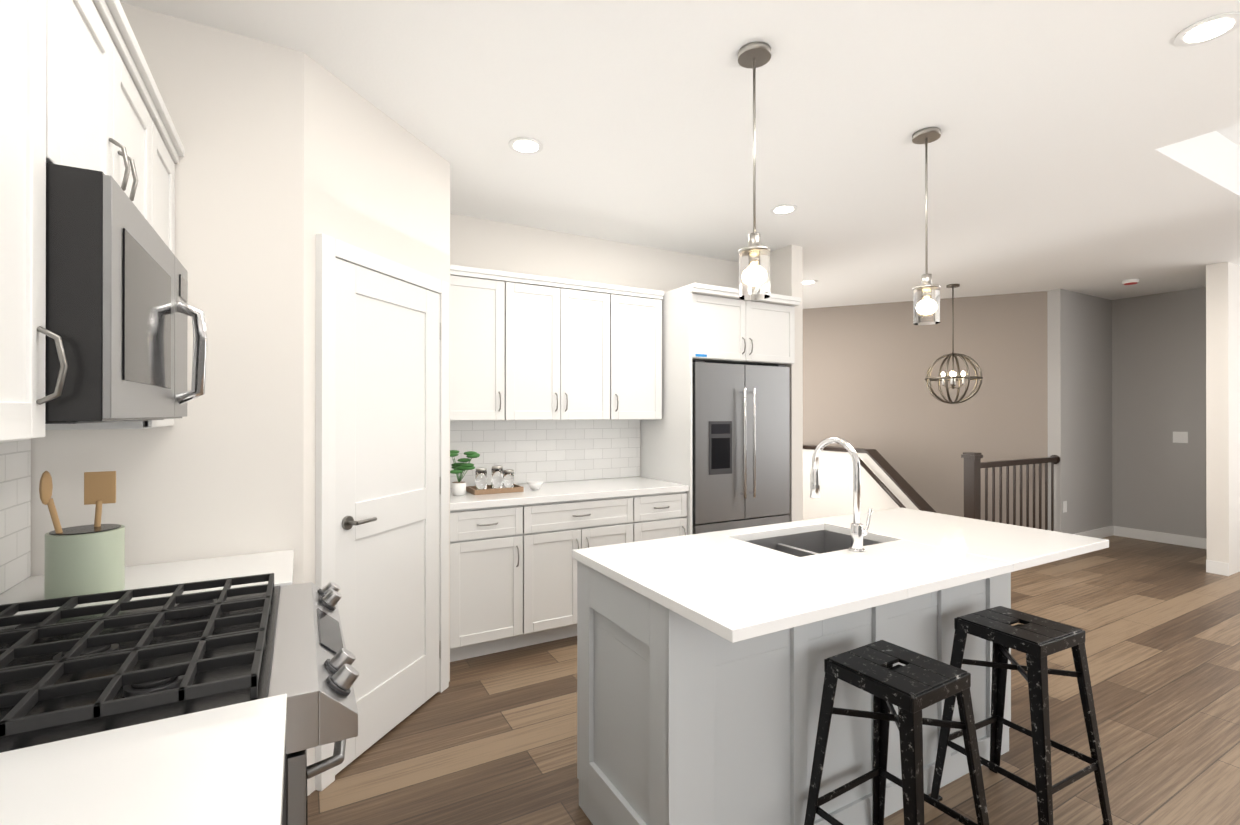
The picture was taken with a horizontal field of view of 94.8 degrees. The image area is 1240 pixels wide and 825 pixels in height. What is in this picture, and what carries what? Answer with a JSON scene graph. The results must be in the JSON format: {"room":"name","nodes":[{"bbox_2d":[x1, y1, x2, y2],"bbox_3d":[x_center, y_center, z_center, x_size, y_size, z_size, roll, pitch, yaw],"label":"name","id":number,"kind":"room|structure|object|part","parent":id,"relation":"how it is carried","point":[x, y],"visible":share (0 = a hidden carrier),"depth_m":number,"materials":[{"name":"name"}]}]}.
{"room":"kitchen","nodes":[
{"label":"kitchen","id":0,"kind":"room"},
{"bbox_2d":[31,2,303,584],"bbox_3d":[-1.503,0.047,1.953,0.730,2.740,0.100,0,0,-29],"label":"wall","id":1,"kind":"structure","parent":0,"point":[218,471],"depth_m":1.97,"materials":[{"name":"white paint"}]},
{"bbox_2d":[45,101,183,429],"bbox_3d":[-1.541,-0.421,1.679,0.386,0.935,0.334,0,0,-29],"label":"upper cabinet","id":2,"kind":"object","parent":1,"relation":"attached to","point":[167,149],"visible":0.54,"depth_m":1.73,"materials":[{"name":"white wood"}]},
{"bbox_2d":[303,53,449,795],"bbox_3d":[-1.038,0.049,2.554,0.182,2.740,0.962,0,0,16],"label":"wall","id":3,"kind":"structure","parent":0,"point":[376,521],"depth_m":2.45,"materials":[{"name":"white paint"}]},
{"bbox_3d":[-0.990,0.374,2.538,0.082,2.090,0.850,0,0,16],"label":"pantry door","id":4,"kind":"part","parent":3,"relation":"part of","materials":[{"name":"white wood"}]},
{"bbox_2d":[450,213,738,483],"bbox_3d":[-0.703,0.052,4.075,4.200,2.740,0.120,0,0,-29],"label":"wall","id":5,"kind":"structure","parent":0,"point":[490,244],"depth_m":4.23,"materials":[{"name":"white paint"}]},
{"bbox_2d":[450,268,517,420],"bbox_3d":[-0.961,-0.401,3.657,0.471,0.905,0.350,0,0,-29],"label":"upper cabinet","id":6,"kind":"object","parent":5,"relation":"attached to","point":[483,305],"depth_m":3.53,"materials":[{"name":"white wood"}]},
{"bbox_2d":[450,420,639,487],"bbox_3d":[-0.552,0.276,4.085,1.625,0.450,0.006,0,0,-29],"label":"tile backsplash","id":7,"kind":"structure","parent":5,"relation":"attached to","point":[526,451],"depth_m":4.11,"materials":[{"name":"white tile"}]},
{"bbox_2d":[518,276,621,419],"bbox_3d":[-0.480,-0.400,3.927,0.877,0.905,0.350,0,0,-29],"label":"upper cabinet","id":8,"kind":"object","parent":5,"relation":"attached to","point":[528,347],"depth_m":3.80,"materials":[{"name":"white wood"}]},
{"bbox_2d":[622,288,663,419],"bbox_3d":[0.010,-0.400,4.202,0.491,0.905,0.350,0,0,-29],"label":"upper cabinet","id":9,"kind":"object","parent":5,"relation":"attached to","point":[641,311],"depth_m":4.09,"materials":[{"name":"white wood"}]},
{"bbox_2d":[119,0,1239,308],"bbox_3d":[2.055,-1.517,4.639,10.000,0.400,14.200,0,0,-29],"label":"ceiling","id":10,"kind":"structure","parent":0,"point":[1087,146],"depth_m":2.60,"materials":[{"name":"white paint"}]},
{"bbox_2d":[508,137,542,153],"bbox_3d":[-0.464,-1.317,2.814,0.170,0.008,0.170,0,0,-29],"label":"recessed light","id":11,"kind":"object","parent":10,"relation":"in","point":[525,145],"visible":1,"depth_m":2.80,"materials":[{"name":"white plastic"}]},
{"bbox_2d":[738,42,770,299],"bbox_3d":[0.492,-0.872,2.088,0.120,0.899,0.120,0,0,-29],"label":"pendant light","id":12,"kind":"object","parent":10,"relation":"hanging from","point":[754,269],"visible":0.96,"depth_m":2.06,"materials":[{"name":"silver metal"}]},
{"bbox_2d":[770,204,796,213],"bbox_3d":[1.061,-1.315,3.692,0.170,0.008,0.170,0,0,-29],"label":"recessed light","id":13,"kind":"object","parent":10,"relation":"in","point":[784,209],"visible":1,"depth_m":3.68,"materials":[{"name":"white plastic"}]},
{"bbox_2d":[803,280,816,283],"bbox_3d":[1.891,-1.310,5.728,0.170,0.008,0.170,0,0,-29],"label":"recessed light","id":14,"kind":"object","parent":10,"relation":"in","point":[809,281],"visible":0.75,"depth_m":5.69,"materials":[{"name":"white plastic"}]},
{"bbox_2d":[912,127,940,324],"bbox_3d":[1.449,-0.871,2.693,0.120,0.899,0.120,0,0,-29],"label":"pendant light","id":15,"kind":"object","parent":10,"relation":"hanging from","point":[926,301],"visible":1,"depth_m":2.67,"materials":[{"name":"silver metal"}]},
{"bbox_2d":[924,284,982,403],"bbox_3d":[3.429,-0.701,5.867,0.519,1.225,0.519,0,0,-29],"label":"orb chandelier","id":16,"kind":"object","parent":10,"relation":"hanging from","point":[945,377],"visible":1,"depth_m":5.86,"materials":[{"name":"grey metal"}]},
{"bbox_2d":[1122,278,1139,284],"bbox_3d":[5.065,-1.294,5.650,0.130,0.040,0.130,0,0,-29],"label":"smoke detector","id":17,"kind":"object","parent":10,"relation":"attached to","point":[1131,281],"visible":1,"depth_m":5.61,"materials":[{"name":"white plastic"}]},
{"bbox_2d":[1174,12,1239,46],"bbox_3d":[2.030,-1.318,1.965,0.170,0.008,0.170,0,0,-29],"label":"recessed light","id":18,"kind":"object","parent":10,"relation":"in","point":[1211,28],"visible":1,"depth_m":1.96,"materials":[{"name":"white plastic"}]},
{"bbox_2d":[307,535,1239,824],"bbox_3d":[2.055,1.473,4.633,10.000,0.100,14.200,0,0,-29],"label":"floor","id":19,"kind":"structure","parent":0,"point":[487,739],"depth_m":2.57,"materials":[{"name":"brown wood"}]},
{"bbox_2d":[0,694,286,824],"bbox_3d":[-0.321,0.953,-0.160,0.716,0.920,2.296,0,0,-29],"label":"countertop","id":20,"kind":"structure","parent":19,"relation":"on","point":[224,765],"depth_m":0.78,"materials":[{"name":"white stone"}]},
{"bbox_2d":[0,550,293,614],"bbox_3d":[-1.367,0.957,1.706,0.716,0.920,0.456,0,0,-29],"label":"countertop","id":21,"kind":"structure","parent":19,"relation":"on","point":[279,565],"depth_m":1.75,"materials":[{"name":"white stone"}]},
{"bbox_2d":[39,471,124,599],"bbox_3d":[-1.457,0.323,1.554,0.160,0.345,0.164,0,0,-29],"label":"utensil crock","id":22,"kind":"object","parent":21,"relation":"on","point":[84,560],"visible":0.92,"depth_m":1.51,"materials":[{"name":"green ceramic"}]},
{"bbox_2d":[0,573,358,824],"bbox_3d":[-1.025,0.938,1.199,0.817,0.956,0.760,0,0,-29],"label":"gas range","id":23,"kind":"object","parent":19,"relation":"on","point":[68,670],"visible":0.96,"depth_m":1.10,"materials":[{"name":"grey metal"}]},
{"bbox_2d":[450,504,537,661],"bbox_3d":[-0.883,0.981,3.537,0.491,0.880,0.630,0,0,-29],"label":"base cabinet","id":24,"kind":"object","parent":19,"relation":"on","point":[513,573],"depth_m":3.28,"materials":[{"name":"white wood"}]},
{"bbox_2d":[450,476,688,511],"bbox_3d":[-0.389,0.521,3.806,1.615,0.040,0.645,0,0,-29],"label":"countertop","id":25,"kind":"structure","parent":24,"relation":"on","point":[549,492],"depth_m":3.61,"materials":[{"name":"white stone"}]},
{"bbox_2d":[450,450,479,495],"bbox_3d":[-0.971,0.363,3.471,0.220,0.273,0.183,0,0,-29],"label":"plant pot","id":26,"kind":"object","parent":25,"relation":"on","point":[459,488],"visible":0.96,"depth_m":3.43,"materials":[{"name":"white ceramic"}]},
{"bbox_2d":[466,466,523,494],"bbox_3d":[-0.793,0.420,3.611,0.310,0.160,0.200,0,0,-29],"label":"tray","id":27,"kind":"object","parent":25,"relation":"on","point":[502,480],"visible":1,"depth_m":3.58,"materials":[{"name":"brown wood"}]},
{"bbox_2d":[527,481,542,489],"bbox_3d":[-0.551,0.475,3.701,0.110,0.050,0.110,0,0,-29],"label":"bowl","id":28,"kind":"object","parent":25,"relation":"on","point":[534,485],"visible":1,"depth_m":3.67,"materials":[{"name":"white ceramic"}]},
{"bbox_2d":[538,496,645,643],"bbox_3d":[-0.393,0.981,3.812,0.877,0.880,0.630,0,0,-29],"label":"base cabinet","id":29,"kind":"object","parent":19,"relation":"on","point":[575,524],"depth_m":3.51,"materials":[{"name":"white wood"}]},
{"bbox_2d":[646,492,686,539],"bbox_3d":[0.097,0.982,4.086,0.492,0.880,0.630,0,0,-29],"label":"base cabinet","id":30,"kind":"object","parent":19,"relation":"on","point":[666,514],"depth_m":3.85,"materials":[{"name":"white wood"}]},
{"bbox_2d":[641,283,800,534],"bbox_3d":[0.777,0.270,4.429,1.020,2.305,0.700,0,0,-29],"label":"surround","id":31,"kind":"object","parent":19,"relation":"on","point":[706,323],"visible":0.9,"depth_m":4.12,"materials":[{"name":"white wood"}]},
{"bbox_2d":[692,360,789,533],"bbox_3d":[0.784,0.528,4.438,0.910,1.790,0.681,0,0,-29],"label":"refrigerator","id":32,"kind":"object","parent":19,"relation":"on","point":[740,445],"visible":0.62,"depth_m":4.16,"materials":[{"name":"grey metal"}]},
{"bbox_2d":[577,525,1010,824],"bbox_3d":[0.741,0.973,2.224,1.726,0.890,0.594,0,0,-29],"label":"kitchen island","id":33,"kind":"object","parent":19,"relation":"on","point":[701,657],"depth_m":1.79,"materials":[{"name":"grey wood"}]},
{"bbox_2d":[572,508,1108,644],"bbox_3d":[0.870,0.513,2.148,1.900,0.030,0.880,0,0,-29],"label":"island countertop","id":34,"kind":"structure","parent":33,"relation":"on","point":[736,590],"depth_m":1.86,"materials":[{"name":"white stone"}]},
{"bbox_2d":[804,640,989,824],"bbox_3d":[0.812,1.079,1.678,0.394,0.675,0.394,0,0,-31],"label":"bar stool","id":35,"kind":"object","parent":19,"relation":"on","point":[914,686],"visible":1,"depth_m":1.65,"materials":[{"name":"black metal"}]},
{"bbox_2d":[961,452,1059,530],"bbox_3d":[3.944,0.901,5.693,1.622,1.050,0.130,0,0,-29],"label":"guard railing","id":36,"kind":"object","parent":19,"relation":"on","point":[973,464],"visible":0.6,"depth_m":5.57,"materials":[{"name":"brown wood"}]},
{"bbox_2d":[930,606,1112,824],"bbox_3d":[1.405,1.080,2.010,0.394,0.675,0.394,0,0,-27],"label":"bar stool","id":37,"kind":"object","parent":19,"relation":"on","point":[1037,640],"visible":0.94,"depth_m":1.95,"materials":[{"name":"black metal"}]},
{"bbox_2d":[770,245,802,521],"bbox_3d":[1.252,0.054,4.759,0.120,2.740,0.600,0,0,-29],"label":"wall","id":38,"kind":"structure","parent":0,"point":[786,270],"depth_m":4.50,"materials":[{"name":"white paint"}]},
{"bbox_2d":[803,449,918,519],"bbox_3d":[2.760,0.937,6.279,0.120,0.980,2.060,0,0,-29],"label":"wall","id":39,"kind":"structure","parent":0,"point":[835,468],"depth_m":6.53,"materials":[{"name":"white paint"}]},
{"bbox_2d":[803,445,936,512],"bbox_3d":[2.725,0.885,6.254,0.256,0.957,2.030,0,0,-29],"label":"handrail cap","id":40,"kind":"object","parent":39,"relation":"on","point":[918,501],"visible":0.44,"depth_m":6.01,"materials":[{"name":"brown wood"}]},
{"bbox_2d":[803,291,1047,529],"bbox_3d":[3.345,0.058,6.800,2.856,2.740,0.132,0,0,25],"label":"wall","id":41,"kind":"structure","parent":0,"point":[865,367],"depth_m":6.59,"materials":[{"name":"beige paint"}]},
{"bbox_2d":[1047,289,1111,533],"bbox_3d":[5.234,0.057,6.430,1.340,2.740,0.120,0,0,-29],"label":"wall","id":42,"kind":"structure","parent":0,"point":[1080,385],"depth_m":6.26,"materials":[{"name":"grey paint"}]},
{"bbox_2d":[1063,501,1066,512],"bbox_3d":[4.754,1.006,6.086,0.070,0.120,0.006,0,0,-29],"label":"electrical outlet plate","id":43,"kind":"object","parent":42,"relation":"attached to","point":[1064,506],"visible":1,"depth_m":6.08,"materials":[{"name":"white plastic"}]},
{"bbox_2d":[1075,526,1113,537],"bbox_3d":[5.215,1.372,6.338,1.214,0.110,0.012,0,0,-29],"label":"baseboard","id":44,"kind":"structure","parent":42,"relation":"attached to","point":[1103,532],"depth_m":6.46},
{"bbox_2d":[1112,287,1206,537],"bbox_3d":[7.519,0.051,3.601,0.120,2.740,7.050,0,0,-29],"label":"wall","id":45,"kind":"structure","parent":0,"point":[1158,387],"depth_m":6.28,"materials":[{"name":"grey paint"}]},
{"bbox_2d":[1114,526,1206,548],"bbox_3d":[6.010,1.372,6.151,0.012,0.110,1.089,0,0,-29],"label":"baseboard","id":46,"kind":"structure","parent":45,"relation":"attached to","point":[1182,540],"depth_m":6.25,"materials":[{"name":"white"}]},
{"bbox_2d":[1173,432,1187,442],"bbox_3d":[6.027,0.267,6.129,0.008,0.120,0.120,0,0,-29],"label":"switch plate","id":47,"kind":"object","parent":45,"relation":"attached to","point":[1180,437],"visible":1,"depth_m":6.13,"materials":[{"name":"white plastic"}]},
{"bbox_2d":[1206,262,1239,575],"bbox_3d":[5.797,0.055,5.324,1.200,2.740,0.140,0,0,-29],"label":"wall","id":48,"kind":"structure","parent":0,"point":[1223,407],"depth_m":5.03,"materials":[{"name":"white paint"}]},
{"bbox_2d":[1206,560,1228,575],"bbox_3d":[5.266,1.369,5.023,0.012,0.110,0.140,0,0,-29],"label":"baseboard","id":49,"kind":"structure","parent":48,"relation":"attached to","point":[1217,567],"depth_m":5.02,"materials":[{"name":"white"}]},
{"bbox_3d":[-0.656,0.042,-0.426,0.120,2.740,8.020,0,0,-29],"label":"wall","id":50,"kind":"structure","parent":0,"visible":0},
{"bbox_2d":[0,439,30,593],"bbox_3d":[-0.946,0.268,0.224,0.006,0.450,3.440,0,0,-29],"label":"tile backsplash","id":51,"kind":"structure","parent":50,"relation":"attached to","point":[15,512],"depth_m":1.63,"materials":[{"name":"white tile"}]},
{"bbox_2d":[0,0,67,442],"bbox_3d":[-0.842,-0.423,0.433,0.386,0.935,0.996,0,0,-29],"label":"upper cabinet","id":52,"kind":"object","parent":50,"relation":"attached to","point":[24,331],"visible":0.96,"depth_m":0.88,"materials":[{"name":"white wood"}]},
{"bbox_2d":[46,0,162,225],"bbox_3d":[-1.272,-0.654,1.201,0.386,0.470,0.760,0,0,-29],"label":"upper cabinet","id":53,"kind":"object","parent":50,"relation":"attached to","point":[104,100],"visible":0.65,"depth_m":1.21,"materials":[{"name":"white wood"}]},
{"bbox_2d":[45,163,206,423],"bbox_3d":[-1.224,-0.197,1.227,0.496,0.434,0.760,0,0,-29],"label":"microwave","id":54,"kind":"object","parent":53,"relation":"attached to","point":[119,309],"visible":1,"depth_m":0.99,"materials":[{"name":"grey metal"}]}
]}

